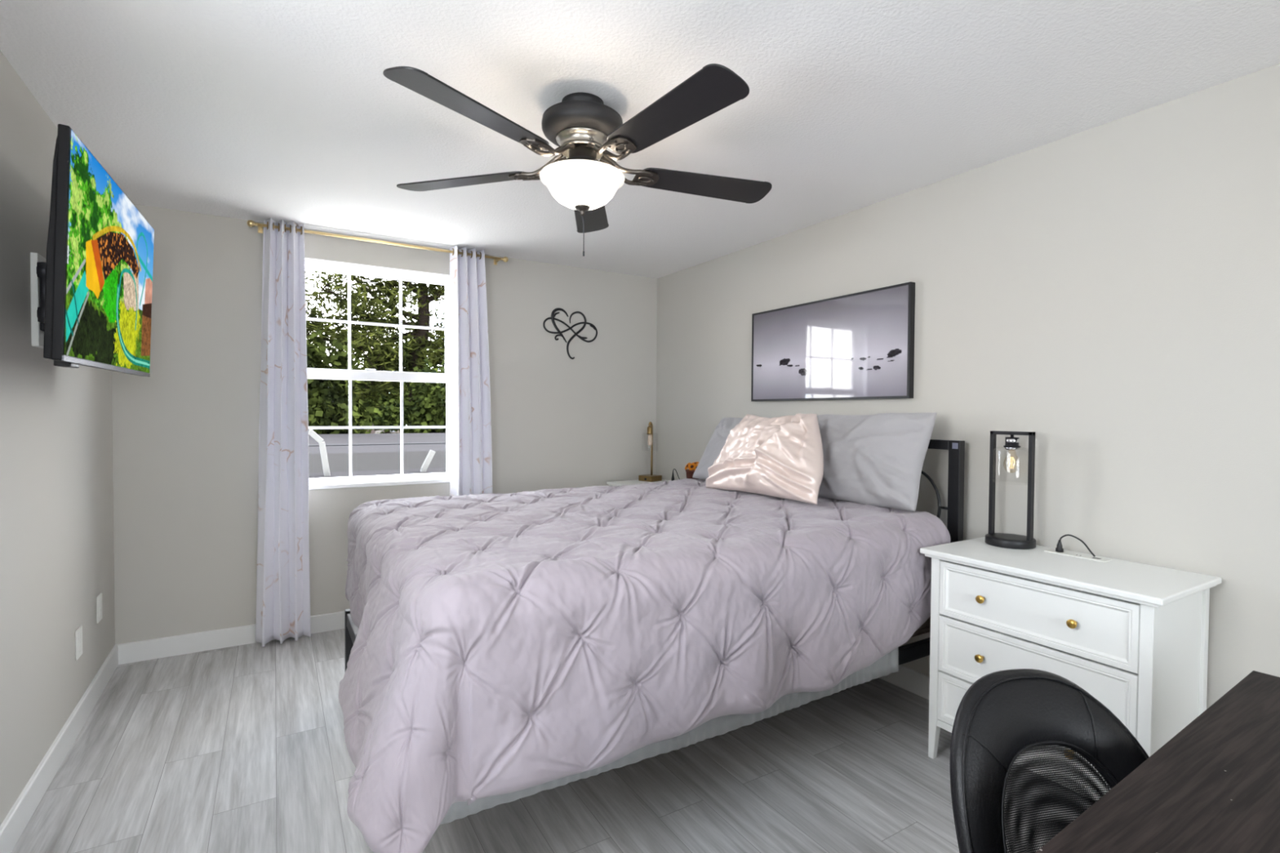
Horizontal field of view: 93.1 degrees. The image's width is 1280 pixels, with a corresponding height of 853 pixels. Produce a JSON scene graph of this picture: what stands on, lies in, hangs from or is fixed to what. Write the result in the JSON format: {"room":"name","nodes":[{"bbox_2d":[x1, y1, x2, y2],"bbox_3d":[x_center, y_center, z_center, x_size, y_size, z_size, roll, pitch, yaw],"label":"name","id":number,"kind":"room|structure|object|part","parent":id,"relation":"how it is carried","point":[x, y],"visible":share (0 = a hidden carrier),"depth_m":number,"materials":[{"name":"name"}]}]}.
{"room":"bedroom","nodes":[
{"label":"bedroom","id":0,"kind":"room"},
{"bbox_2d":[0,50,115,825],"bbox_3d":[-0.917,0.120,0.070,0.140,2.440,7.365,0,1,-32],"label":"wall","id":1,"kind":"structure","parent":0,"point":[57,544],"depth_m":2.12,"materials":[{"name":"grey paint"}]},
{"bbox_2d":[30,252,46,348],"bbox_3d":[-2.001,-0.436,2.123,0.192,0.320,0.320,0,1,-31],"label":"tv wall mount","id":2,"kind":"object","parent":1,"relation":"attached to","point":[37,263],"depth_m":2.08,"materials":[{"name":"white plastic"}]},
{"bbox_3d":[-2.099,-0.448,2.151,0.013,0.230,0.130,0,1,-31],"label":"wall plate","id":3,"kind":"part","parent":2,"relation":"part of","materials":[{"name":"black metal"}]},
{"bbox_2d":[43,124,154,377],"bbox_3d":[-1.856,-0.511,2.125,0.073,0.659,1.116,0,1,-29],"label":"television","id":4,"kind":"object","parent":2,"relation":"attached to","point":[100,261],"visible":1,"depth_m":1.87,"materials":[{"name":"black"}]},
{"bbox_3d":[-1.849,-0.204,2.140,0.006,0.025,1.108,0,1,-29],"label":"trim","id":5,"kind":"part","parent":4,"relation":"part of","materials":[{"name":"grey metal"}]},
{"bbox_2d":[0,644,118,852],"bbox_3d":[-0.882,1.285,0.172,0.014,0.106,7.150,0,1,-32],"label":"baseboard","id":6,"kind":"structure","parent":1,"relation":"attached to","point":[13,825],"depth_m":2.21,"materials":[{"name":"white wood"}]},
{"bbox_2d":[75,625,82,660],"bbox_3d":[-2.380,0.917,2.576,0.008,0.124,0.084,0,1,-31],"label":"wall plate","id":7,"kind":"object","parent":1,"relation":"attached to","point":[78,633],"visible":1,"depth_m":2.56,"materials":[{"name":"white plastic"}]},
{"bbox_2d":[96,593,102,623],"bbox_3d":[-2.581,0.867,2.898,0.008,0.124,0.084,0,1,-31],"label":"wall plate","id":8,"kind":"object","parent":1,"relation":"attached to","point":[99,599],"visible":1,"depth_m":2.88,"materials":[{"name":"white plastic"}]},
{"bbox_2d":[111,204,657,644],"bbox_3d":[-1.391,0.030,4.112,3.864,2.440,0.150,0,1,-31],"label":"wall","id":9,"kind":"structure","parent":0,"point":[185,434],"depth_m":3.50,"materials":[{"name":"grey paint"}]},
{"bbox_2d":[114,610,344,664],"bbox_3d":[-1.325,1.199,4.085,3.391,0.106,0.014,0,1,-31],"label":"baseboard","id":10,"kind":"structure","parent":9,"relation":"attached to","point":[156,648],"depth_m":3.40,"materials":[{"name":"white wood"}]},
{"bbox_2d":[304,257,450,489],"bbox_3d":[-1.707,-0.318,3.912,1.030,1.394,0.172,0,1,-31],"label":"window","id":11,"kind":"structure","parent":9,"relation":"in","point":[313,264],"depth_m":3.94,"materials":[{"name":"white plastic"}]},
{"bbox_3d":[-1.724,-0.658,3.938,0.974,0.670,0.030,0,1,-31],"label":"sash","id":12,"kind":"part","parent":11,"relation":"part of","materials":[{"name":"white plastic"}]},
{"bbox_3d":[-1.712,-0.004,3.924,0.974,0.712,0.030,0,1,-31],"label":"sash","id":13,"kind":"part","parent":11,"relation":"part of","materials":[{"name":"white plastic"}]},
{"bbox_3d":[-1.697,0.366,3.903,1.030,0.026,0.117,0,1,-31],"label":"sill","id":14,"kind":"part","parent":11,"relation":"part of","materials":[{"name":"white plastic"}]},
{"bbox_2d":[246,220,508,265],"bbox_3d":[-1.574,-1.147,3.824,1.515,0.055,0.101,0,1,-31],"label":"curtain rod","id":15,"kind":"object","parent":9,"relation":"attached to","point":[250,223],"visible":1,"depth_m":3.73,"materials":[{"name":"gold metal"}]},
{"bbox_2d":[255,217,311,646],"bbox_3d":[-2.071,0.035,3.514,0.279,2.424,0.120,0,1,-31],"label":"curtain","id":16,"kind":"object","parent":15,"relation":"hanging from","point":[282,577],"visible":1,"depth_m":3.51,"materials":[{"name":"grey fabric"}]},
{"bbox_2d":[449,244,492,496],"bbox_3d":[-1.121,0.029,4.085,0.308,2.424,0.109,0,1,-31],"label":"curtain","id":17,"kind":"object","parent":15,"relation":"hanging from","point":[471,451],"visible":0.77,"depth_m":4.06,"materials":[{"name":"grey fabric"}]},
{"bbox_2d":[542,307,597,359],"bbox_3d":[-0.514,-0.688,4.528,0.444,0.373,0.011,0,1,-31],"label":"wall art","id":18,"kind":"object","parent":9,"relation":"attached to","point":[553,313],"visible":1,"depth_m":4.51,"materials":[{"name":"black metal"}]},
{"bbox_2d":[10,628,1090,852],"bbox_3d":[0.504,1.390,0.983,3.864,0.120,7.503,0,1,-31],"label":"floor","id":19,"kind":"structure","parent":0,"point":[242,748],"depth_m":2.20,"materials":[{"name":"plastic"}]},
{"bbox_2d":[606,479,669,486],"bbox_3d":[0.139,0.839,4.445,0.472,0.829,0.764,0,1,-31],"label":"nightstand","id":20,"kind":"object","parent":19,"relation":"on","point":[615,483],"visible":0.04,"depth_m":4.61,"materials":[{"name":"white wood"}]},
{"bbox_2d":[638,422,662,481],"bbox_3d":[0.081,0.192,4.708,0.130,0.459,0.133,1,2,41],"label":"table lamp","id":21,"kind":"object","parent":20,"relation":"on","point":[646,477],"visible":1,"depth_m":4.69,"materials":[{"name":"gold metal"}]},
{"bbox_3d":[0.077,0.103,4.704,0.038,0.092,0.038,0,1,-31],"label":"bulb","id":22,"kind":"part","parent":21,"relation":"part of","materials":[{"name":"beige glass"}]},
{"bbox_2d":[671,468,679,480],"bbox_3d":[0.270,0.370,4.554,0.084,0.106,0.024,2,2,44],"label":"power cord","id":23,"kind":"object","parent":20,"relation":"on","point":[673,475],"visible":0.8,"depth_m":4.57,"materials":[{"name":"black plastic"}]},
{"bbox_2d":[684,462,699,479],"bbox_3d":[0.367,0.340,4.234,0.110,0.186,0.146,0,1,-10],"label":"flower pot","id":24,"kind":"object","parent":20,"relation":"on","point":[691,467],"visible":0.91,"depth_m":4.19,"materials":[{"name":"brown ceramic"}]},
{"bbox_3d":[0.369,0.367,4.233,0.106,0.132,0.106,0,1,-31],"label":"pot","id":25,"kind":"part","parent":24,"relation":"part of","materials":[{"name":"brown ceramic"}]},
{"bbox_2d":[344,439,964,671],"bbox_3d":[0.006,0.669,2.797,2.322,1.237,1.657,0,1,-31],"label":"bed","id":26,"kind":"object","parent":19,"relation":"on","point":[917,650],"visible":0.08,"depth_m":2.67,"materials":[{"name":"black metal"}]},
{"bbox_3d":[-1.391,1.076,2.909,0.040,0.400,0.040,0,1,-31],"label":"leg","id":27,"kind":"part","parent":26,"relation":"part of","materials":[{"name":"black metal"}]},
{"bbox_3d":[-0.972,0.934,2.213,0.030,0.060,1.577,0,1,-31],"label":"foot rail","id":28,"kind":"part","parent":26,"relation":"part of","materials":[{"name":"black metal"}]},
{"bbox_3d":[0.420,0.945,2.103,2.252,0.060,0.030,0,1,-31],"label":"rail","id":29,"kind":"part","parent":26,"relation":"part of","materials":[{"name":"black metal"}]},
{"bbox_2d":[911,616,930,637],"bbox_3d":[0.017,0.660,2.803,2.213,0.474,1.613,0,1,-31],"label":"mattress","id":30,"kind":"object","parent":26,"relation":"on","point":[925,628],"visible":0.02,"depth_m":2.60,"materials":[{"name":"fabric"}]},
{"bbox_2d":[338,478,950,852],"bbox_3d":[-0.113,0.684,2.697,2.298,0.692,1.842,0,1,-31],"label":"comforter","id":31,"kind":"object","parent":30,"relation":"on","point":[510,642],"visible":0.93,"depth_m":1.81,"materials":[{"name":"grey fabric"}]},
{"bbox_2d":[692,417,772,479],"bbox_3d":[0.612,0.141,3.645,0.237,0.409,0.798,0,1,-31],"label":"bed pillow","id":32,"kind":"object","parent":31,"relation":"on","point":[717,440],"visible":0.27,"depth_m":3.78,"materials":[{"name":"grey fabric"}]},
{"bbox_2d":[706,413,823,504],"bbox_3d":[0.649,0.141,3.076,0.322,0.417,0.809,0,1,-31],"label":"satin pillow","id":33,"kind":"object","parent":31,"relation":"on","point":[782,456],"visible":1,"depth_m":2.94,"materials":[{"name":"beige fabric"}]},
{"bbox_2d":[817,412,937,511],"bbox_3d":[1.040,0.145,2.920,0.249,0.428,0.723,0,1,-31],"label":"bed pillow","id":34,"kind":"object","parent":31,"relation":"on","point":[876,460],"visible":0.81,"depth_m":2.76,"materials":[{"name":"grey fabric"}]},
{"bbox_2d":[440,647,898,824],"bbox_3d":[0.183,0.708,2.090,1.775,0.556,0.341,0,1,-31],"label":"sheet","id":35,"kind":"object","parent":30,"relation":"on","point":[888,664],"visible":0.11,"depth_m":1.91,"materials":[{"name":"grey fabric"}]},
{"bbox_3d":[0.984,0.663,3.386,0.040,1.237,1.657,0,1,-31],"label":"headboard","id":36,"kind":"part","parent":26,"relation":"part of","materials":[{"name":"black metal"}]},
{"bbox_2d":[950,668,1149,852],"bbox_3d":[0.797,0.913,0.847,0.533,0.841,0.770,0,1,-16],"label":"office chair","id":37,"kind":"object","parent":19,"relation":"on","point":[1003,716],"visible":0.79,"depth_m":1.13,"materials":[{"name":"black leather"}]},
{"bbox_3d":[0.770,0.782,1.093,0.308,0.356,0.166,0,1,-11],"label":"panel","id":38,"kind":"part","parent":37,"relation":"part of","materials":[{"name":"black fabric"}]},
{"bbox_3d":[0.769,0.781,1.063,0.298,0.356,0.203,0,1,-31],"label":"panel","id":39,"kind":"part","parent":37,"relation":"part of","materials":[{"name":"black fabric"}]},
{"bbox_2d":[920,536,1222,799],"bbox_3d":[1.497,0.896,2.193,0.472,0.829,0.764,0,1,-31],"label":"nightstand","id":40,"kind":"object","parent":19,"relation":"on","point":[1133,636],"visible":0.56,"depth_m":2.00,"materials":[{"name":"white wood"}]},
{"bbox_3d":[1.164,0.907,2.384,0.034,0.795,0.034,0,1,-31],"label":"leg","id":41,"kind":"part","parent":40,"relation":"part of","materials":[{"name":"white wood"}]},
{"bbox_3d":[1.241,0.844,2.212,0.034,0.029,0.029,0,1,-31],"label":"knob","id":42,"kind":"part","parent":40,"relation":"part of","materials":[{"name":"gold metal"}]},
{"bbox_3d":[1.242,0.627,2.208,0.034,0.029,0.029,0,1,-31],"label":"knob","id":43,"kind":"part","parent":40,"relation":"part of","materials":[{"name":"gold metal"}]},
{"bbox_2d":[985,431,1035,549],"bbox_3d":[1.500,0.249,2.453,0.176,0.459,0.176,0,1,-31],"label":"table lamp","id":44,"kind":"object","parent":40,"relation":"on","point":[1006,540],"visible":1,"depth_m":2.42,"materials":[{"name":"black metal"}]},
{"bbox_2d":[1003,435,1020,447],"bbox_3d":[1.502,0.058,2.449,0.060,0.050,0.060,0,1,-31],"label":"socket","id":45,"kind":"object","parent":44,"relation":"attached to","point":[1010,442],"depth_m":2.43,"materials":[{"name":"black metal"}]},
{"bbox_3d":[1.328,1.053,2.095,0.016,0.185,0.633,0,1,-31],"label":"drawer","id":46,"kind":"part","parent":40,"relation":"part of","materials":[{"name":"white wood"}]},
{"bbox_3d":[1.330,0.847,2.091,0.016,0.213,0.633,0,1,-31],"label":"drawer","id":47,"kind":"part","parent":40,"relation":"part of","materials":[{"name":"white wood"}]},
{"bbox_3d":[1.331,0.631,2.086,0.016,0.206,0.633,0,1,-31],"label":"drawer","id":48,"kind":"part","parent":40,"relation":"part of","materials":[{"name":"white wood"}]},
{"bbox_3d":[1.395,0.634,1.954,0.034,0.029,0.029,0,1,-31],"label":"knob","id":49,"kind":"part","parent":40,"relation":"part of","materials":[{"name":"gold metal"}]},
{"bbox_2d":[1055,533,1095,556],"bbox_3d":[1.640,0.445,2.285,0.026,0.071,0.128,-1,2,-40],"label":"power cord","id":50,"kind":"object","parent":40,"relation":"on","point":[1059,548],"visible":1,"depth_m":2.31,"materials":[{"name":"black plastic"}]},
{"bbox_3d":[1.638,0.483,2.273,0.060,0.003,0.200,0,1,-31],"label":"outlet panel","id":51,"kind":"part","parent":40,"relation":"part of","materials":[{"name":"white plastic"}]},
{"bbox_3d":[1.510,0.921,1.810,0.034,0.795,0.034,0,1,-31],"label":"leg","id":52,"kind":"part","parent":40,"relation":"part of","materials":[{"name":"white wood"}]},
{"bbox_3d":[1.858,0.919,2.020,0.034,0.795,0.034,0,1,-31],"label":"leg","id":53,"kind":"part","parent":40,"relation":"part of","materials":[{"name":"white wood"}]},
{"bbox_2d":[1035,670,1279,852],"bbox_3d":[1.078,0.962,0.826,1.300,0.750,0.620,0,1,-34],"label":"desk","id":54,"kind":"object","parent":19,"relation":"on","point":[1214,787],"visible":1,"depth_m":0.96,"materials":[{"name":"brown wood"}]},
{"bbox_2d":[0,0,1279,278],"bbox_3d":[0.518,-1.179,0.933,3.864,0.140,7.513,0,1,-31],"label":"ceiling","id":55,"kind":"structure","parent":0,"point":[254,110],"depth_m":2.06,"materials":[{"name":"white paint"}]},
{"bbox_2d":[382,63,772,256],"bbox_3d":[-0.166,-0.872,2.125,1.426,0.535,1.407,0,1,-31],"label":"ceiling fan","id":56,"kind":"object","parent":55,"relation":"hanging from","point":[582,127],"visible":1,"depth_m":2.03,"materials":[{"name":"black wood"}]},
{"bbox_3d":[-0.659,-0.921,2.281,0.539,0.035,0.149,1,1,17],"label":"blade","id":57,"kind":"part","parent":56,"relation":"part of","materials":[{"name":"black wood"}]},
{"bbox_3d":[-0.473,-0.908,1.755,0.149,0.035,0.539,1,1,35],"label":"blade","id":58,"kind":"part","parent":56,"relation":"part of","materials":[{"name":"black wood"}]},
{"bbox_3d":[-0.204,-0.816,2.148,0.256,0.082,0.256,0,1,-31],"label":"lamp shade","id":59,"kind":"part","parent":56,"relation":"part of","materials":[{"name":"white glass"}]},
{"bbox_3d":[-0.202,-0.677,2.153,0.010,0.143,0.006,0,1,-31],"label":"pull chain","id":60,"kind":"part","parent":56,"relation":"part of","materials":[{"name":"grey metal"}]},
{"bbox_3d":[-0.215,-0.925,2.621,0.149,0.035,0.539,0,1,-1],"label":"blade","id":61,"kind":"part","parent":56,"relation":"part of","materials":[{"name":"black"}]},
{"bbox_3d":[0.086,-0.905,1.769,0.149,0.035,0.539,-1,2,-37],"label":"blade","id":62,"kind":"part","parent":56,"relation":"part of","materials":[{"name":"black wood"}]},
{"bbox_3d":[0.245,-0.915,2.304,0.539,0.035,0.149,0,1,-19],"label":"blade","id":63,"kind":"part","parent":56,"relation":"part of","materials":[{"name":"black wood"}]},
{"bbox_2d":[655,63,1279,709],"bbox_3d":[2.083,0.101,1.850,0.150,2.440,7.313,0,1,-31],"label":"wall","id":64,"kind":"structure","parent":0,"point":[1108,293],"depth_m":2.31,"materials":[{"name":"grey paint"}]},
{"bbox_2d":[751,281,915,401],"bbox_3d":[1.024,-0.429,3.420,0.035,0.560,1.132,0,1,-31],"label":"framed picture","id":65,"kind":"object","parent":64,"relation":"attached to","point":[859,345],"visible":1,"depth_m":3.29,"materials":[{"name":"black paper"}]},
{"bbox_2d":[879,664,929,699],"bbox_3d":[1.970,1.267,1.891,0.014,0.106,7.149,0,1,-31],"label":"baseboard","id":66,"kind":"structure","parent":64,"relation":"attached to","point":[914,682],"depth_m":2.96,"materials":[{"name":"white wood"}]},
{"label":"outside","id":67,"kind":"structure","parent":0,"visible":0},
{"bbox_3d":[-23.907,3.031,59.049,140.000,0.200,114.337,0,1,-31],"label":"ground","id":68,"kind":"structure","parent":67,"visible":0},
{"bbox_2d":[306,329,374,434],"bbox_3d":[-5.750,1.200,10.641,1.968,5.790,1.817,0,1,-31],"label":"leafy tree","id":69,"kind":"object","parent":68,"relation":"on","point":[327,403],"visible":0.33,"depth_m":10.30,"materials":[{"name":"green plant"}]},
{"bbox_2d":[305,270,444,408],"bbox_3d":[-5.401,-1.235,14.010,5.780,10.506,3.348,0,1,-28],"label":"pine tree","id":70,"kind":"object","parent":68,"relation":"on","point":[366,337],"visible":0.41,"depth_m":13.40,"materials":[{"name":"green plant"}]},
{"bbox_2d":[308,432,445,478],"bbox_3d":[-1.809,2.160,8.834,18.000,3.975,5.500,0,1,-31],"label":"neighbouring roof","id":71,"kind":"structure","parent":68,"relation":"on","point":[372,454],"depth_m":6.76,"materials":[{"name":"paint"}]},
{"bbox_2d":[308,429,330,476],"bbox_3d":[-2.716,0.272,5.144,0.186,0.502,0.050,0,1,-31],"label":"guard rail","id":72,"kind":"object","parent":71,"relation":"on","point":[322,444],"visible":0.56,"depth_m":5.14,"materials":[{"name":"grey metal"}]},
{"bbox_2d":[420,449,435,472],"bbox_3d":[-1.963,0.357,5.600,0.140,0.281,0.050,0,1,-31],"label":"guard rail","id":73,"kind":"object","parent":71,"relation":"on","point":[431,453],"visible":0.73,"depth_m":5.58,"materials":[{"name":"grey metal"}]},
{"bbox_2d":[346,337,428,433],"bbox_3d":[-11.712,-0.286,28.117,4.232,7.935,4.083,0,1,-31],"label":"leafy tree","id":74,"kind":"object","parent":68,"relation":"on","point":[386,415],"visible":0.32,"depth_m":27.08,"materials":[{"name":"green plant"}]},
{"bbox_2d":[374,424,406,433],"bbox_3d":[-19.267,0.523,46.534,2.245,5.410,6.450,0,1,-31],"label":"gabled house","id":75,"kind":"structure","parent":68,"relation":"on","point":[377,431],"depth_m":44.29,"materials":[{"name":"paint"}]},
{"bbox_2d":[395,350,445,433],"bbox_3d":[-4.223,1.233,12.740,1.716,5.661,2.176,0,1,-25],"label":"leafy tree","id":76,"kind":"object","parent":68,"relation":"on","point":[428,409],"visible":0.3,"depth_m":12.11,"materials":[{"name":"green plant"}]}
]}

